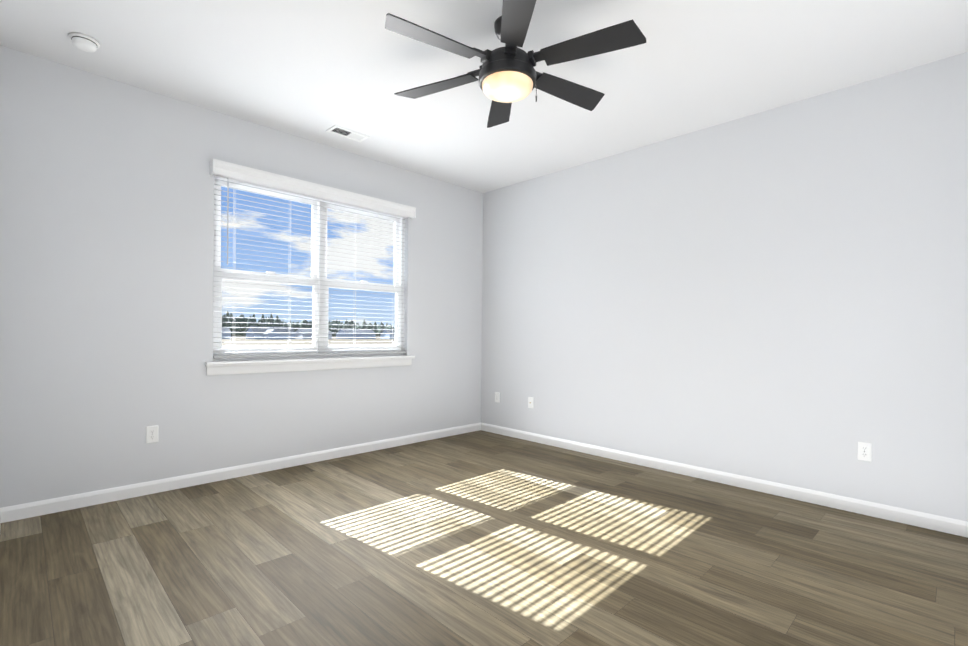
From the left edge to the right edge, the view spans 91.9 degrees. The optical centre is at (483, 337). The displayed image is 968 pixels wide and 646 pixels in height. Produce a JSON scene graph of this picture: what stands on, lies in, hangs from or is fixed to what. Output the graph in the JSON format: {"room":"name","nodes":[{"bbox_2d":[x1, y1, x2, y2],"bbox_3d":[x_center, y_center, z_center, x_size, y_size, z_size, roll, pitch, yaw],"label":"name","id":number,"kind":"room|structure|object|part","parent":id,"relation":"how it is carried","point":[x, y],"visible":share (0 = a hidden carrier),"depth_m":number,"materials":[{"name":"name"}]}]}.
{"room":"empty bedroom","nodes":[
{"label":"empty bedroom","id":0,"kind":"room"},
{"bbox_2d":[0,45,482,507],"bbox_3d":[-1.460,-0.301,4.107,3.890,2.740,0.160,0,1,-45],"label":"wall","id":1,"kind":"structure","parent":0,"point":[106,255],"depth_m":3.20,"materials":[{"name":"white paint"}]},
{"bbox_2d":[0,507,3,526],"bbox_3d":[-1.203,1.057,1.093,0.013,0.086,4.517,0,1,-45],"label":"baseboard","id":2,"kind":"structure","parent":1,"relation":"attached to","point":[1,509],"depth_m":2.70,"materials":[{"name":"white wood"}]},
{"bbox_2d":[146,425,157,442],"bbox_3d":[-2.271,0.663,3.203,0.070,0.114,0.008,0,1,-45],"label":"outlet","id":3,"kind":"object","parent":1,"relation":"attached to","point":[148,434],"depth_m":3.20,"materials":[{"name":"white plastic"}]},
{"bbox_2d":[4,423,479,521],"bbox_3d":[-1.409,1.027,4.061,3.840,0.086,0.013,0,1,-45],"label":"baseboard","id":4,"kind":"structure","parent":1,"relation":"attached to","point":[43,507],"depth_m":3.42,"materials":[{"name":"white wood"}]},
{"bbox_2d":[213,178,405,360],"bbox_3d":[-1.435,-0.528,4.125,1.740,1.425,0.133,0,1,-45],"label":"window","id":5,"kind":"structure","parent":1,"relation":"in","point":[321,246],"depth_m":4.08,"materials":[{"name":"white plastic"}]},
{"bbox_3d":[-1.451,-0.533,4.140,1.670,1.345,0.068,0,1,-45],"label":"window sashes","id":6,"kind":"part","parent":5,"relation":"part of","materials":[{"name":"white plastic"}]},
{"bbox_3d":[-1.408,0.147,4.096,1.724,0.018,0.036,0,1,-45],"label":"window blind bottom rail","id":7,"kind":"part","parent":5,"relation":"part of","materials":[{"name":"white plastic"}]},
{"bbox_2d":[214,174,407,218],"bbox_3d":[-1.395,-1.216,4.084,1.728,0.043,0.054,0,1,-45],"label":"blind headrail","id":8,"kind":"object","parent":5,"relation":"attached to","point":[300,194],"visible":0.36,"depth_m":3.94,"materials":[{"name":"white plastic"}]},
{"bbox_2d":[227,178,228,264],"bbox_3d":[-1.928,-0.874,3.515,0.008,0.657,0.027,0,1,-45],"label":"blind wand","id":9,"kind":"object","parent":8,"relation":"hanging from","point":[227,216],"visible":0.98,"depth_m":3.50,"materials":[{"name":"grey plastic"}]},
{"bbox_2d":[233,181,235,275],"bbox_3d":[-1.911,-0.522,3.584,0.014,1.347,0.029,0,1,-45],"label":"blind cord","id":10,"kind":"object","parent":8,"relation":"hanging from","point":[234,229],"depth_m":3.58,"materials":[{"name":"white fabric"}]},
{"bbox_2d":[288,193,290,353],"bbox_3d":[-1.610,-0.522,3.883,0.014,1.347,0.029,0,1,-45],"label":"blind cord","id":11,"kind":"object","parent":8,"relation":"hanging from","point":[290,193],"depth_m":3.89,"materials":[{"name":"white fabric"}]},
{"bbox_2d":[353,208,356,351],"bbox_3d":[-1.184,-0.521,4.306,0.014,1.347,0.029,0,1,-45],"label":"blind cord","id":12,"kind":"object","parent":8,"relation":"hanging from","point":[354,208],"depth_m":4.30,"materials":[{"name":"white fabric"}]},
{"bbox_2d":[392,216,394,350],"bbox_3d":[-0.883,-0.521,4.604,0.014,1.347,0.029,0,1,-45],"label":"blind cord","id":13,"kind":"object","parent":8,"relation":"hanging from","point":[393,216],"depth_m":4.60,"materials":[{"name":"white fabric"}]},
{"bbox_2d":[205,355,414,375],"bbox_3d":[-1.391,0.231,4.079,1.850,0.099,0.122,0,1,-45],"label":"window sill","id":14,"kind":"structure","parent":1,"relation":"attached to","point":[247,366],"depth_m":3.90,"materials":[{"name":"white wood"}]},
{"bbox_2d":[210,159,415,218],"bbox_3d":[-1.342,-1.237,4.031,1.796,0.100,0.087,0,1,-45],"label":"window valance","id":15,"kind":"object","parent":1,"relation":"attached to","point":[232,170],"visible":1,"depth_m":3.85,"materials":[{"name":"white"}]},
{"bbox_2d":[0,430,967,645],"bbox_3d":[0.172,1.141,2.460,4.210,0.080,4.837,0,1,-45],"label":"floor","id":16,"kind":"structure","parent":0,"point":[480,538],"depth_m":2.28,"materials":[{"name":"brown wood"}]},
{"bbox_2d":[0,0,967,192],"bbox_3d":[0.202,-1.698,2.434,4.210,0.120,4.837,0,1,-45],"label":"ceiling","id":17,"kind":"structure","parent":0,"point":[313,70],"depth_m":2.79,"materials":[{"name":"white paint"}]},
{"bbox_2d":[68,32,99,51],"bbox_3d":[-2.237,-1.642,2.619,0.136,0.046,0.136,0,1,-45],"label":"smoke detector","id":18,"kind":"object","parent":17,"relation":"attached to","point":[83,42],"visible":1,"depth_m":2.59,"materials":[{"name":"white plastic"}]},
{"bbox_2d":[326,125,368,141],"bbox_3d":[-1.110,-1.663,3.819,0.305,0.010,0.150,0,1,-45],"label":"ceiling vent","id":19,"kind":"object","parent":17,"relation":"in","point":[347,133],"visible":1,"depth_m":3.82,"materials":[{"name":"white plastic"}]},
{"bbox_2d":[385,0,645,127],"bbox_3d":[0.124,-1.428,2.448,1.366,0.423,1.272,0,1,-45],"label":"ceiling fan","id":20,"kind":"object","parent":17,"relation":"hanging from","point":[508,74],"visible":1,"depth_m":2.32,"materials":[{"name":"grey metal"}]},
{"bbox_3d":[0.124,-1.480,2.448,0.300,0.319,0.300,0,1,-45],"label":"motor","id":21,"kind":"part","parent":20,"relation":"part of","materials":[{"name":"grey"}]},
{"bbox_3d":[0.122,-1.299,2.449,0.268,0.059,0.268,0,1,-45],"label":"glass","id":22,"kind":"part","parent":20,"relation":"part of","materials":[{"name":"beige glass"}]},
{"bbox_2d":[481,52,967,521],"bbox_3d":[1.624,-0.267,3.873,0.160,2.740,4.837,0,1,-45],"label":"wall","id":23,"kind":"structure","parent":0,"point":[778,294],"depth_m":3.36,"materials":[{"name":"white paint"}]},
{"bbox_2d":[495,392,499,402],"bbox_3d":[0.147,0.670,5.242,0.008,0.114,0.070,0,1,-45],"label":"electrical outlet","id":24,"kind":"object","parent":23,"relation":"attached to","point":[497,396],"visible":1,"depth_m":5.23,"materials":[{"name":"white plastic"}]},
{"bbox_2d":[528,397,533,407],"bbox_3d":[0.485,0.682,4.895,0.016,0.114,0.070,0,1,-45],"label":"outlet","id":25,"kind":"object","parent":23,"relation":"attached to","point":[530,402],"visible":1,"depth_m":4.90,"materials":[{"name":"white plastic"}]},
{"bbox_2d":[480,422,967,537],"bbox_3d":[1.550,1.060,3.825,0.013,0.086,4.517,0,1,-45],"label":"baseboard","id":26,"kind":"structure","parent":23,"relation":"attached to","point":[863,507],"depth_m":3.35,"materials":[{"name":"white wood"}]},
{"bbox_2d":[857,442,871,461],"bbox_3d":[2.409,0.723,2.962,0.008,0.114,0.070,0,1,-45],"label":"electrical outlet","id":27,"kind":"object","parent":23,"relation":"attached to","point":[864,451],"visible":1,"depth_m":2.96,"materials":[{"name":"white plastic"}]},
{"label":"outside","id":28,"kind":"structure","parent":0,"visible":0},
{"bbox_2d":[222,336,394,347],"bbox_3d":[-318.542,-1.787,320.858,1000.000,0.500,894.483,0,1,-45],"label":"ground","id":29,"kind":"structure","parent":28,"point":[259,342],"depth_m":172.58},
{"bbox_2d":[222,333,230,338],"bbox_3d":[-135.618,-2.256,230.527,16.804,5.890,11.272,0,1,-45],"label":"house","id":30,"kind":"structure","parent":29,"relation":"on","point":[223,335],"materials":[{"name":"white"}]},
{"bbox_2d":[246,328,295,338],"bbox_3d":[-108.872,-2.373,242.100,16.632,6.464,21.073,1,1,42],"label":"house","id":31,"kind":"structure","parent":29,"relation":"on","point":[292,335],"materials":[{"name":"white"}]},
{"bbox_2d":[222,326,394,334],"bbox_3d":[-124.626,-3.832,228.332,526.110,3.925,34.812,0,1,-45],"label":"roofs","id":32,"kind":"structure","parent":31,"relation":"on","point":[293,331],"depth_m":247.84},
{"bbox_2d":[222,311,394,336],"bbox_3d":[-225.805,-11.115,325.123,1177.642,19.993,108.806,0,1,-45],"label":"trees","id":33,"kind":"object","parent":29,"relation":"on","point":[303,323],"depth_m":351.90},
{"bbox_2d":[296,330,331,338],"bbox_3d":[-94.053,-1.932,261.025,16.742,5.535,17.285,0,1,-45],"label":"house","id":34,"kind":"structure","parent":29,"relation":"on","point":[298,334],"depth_m":255.22,"materials":[{"name":"white"}]},
{"bbox_2d":[336,330,375,338],"bbox_3d":[-77.225,-2.084,282.397,11.634,5.792,19.891,1,1,42],"label":"house","id":35,"kind":"structure","parent":29,"relation":"on","point":[339,332],"materials":[{"name":"white"}]},
{"bbox_2d":[381,330,394,338],"bbox_3d":[-52.311,-2.115,297.647,20.591,6.086,17.205,0,1,-42],"label":"house","id":36,"kind":"structure","parent":29,"relation":"on","point":[382,335],"materials":[{"name":"white"}]}
]}

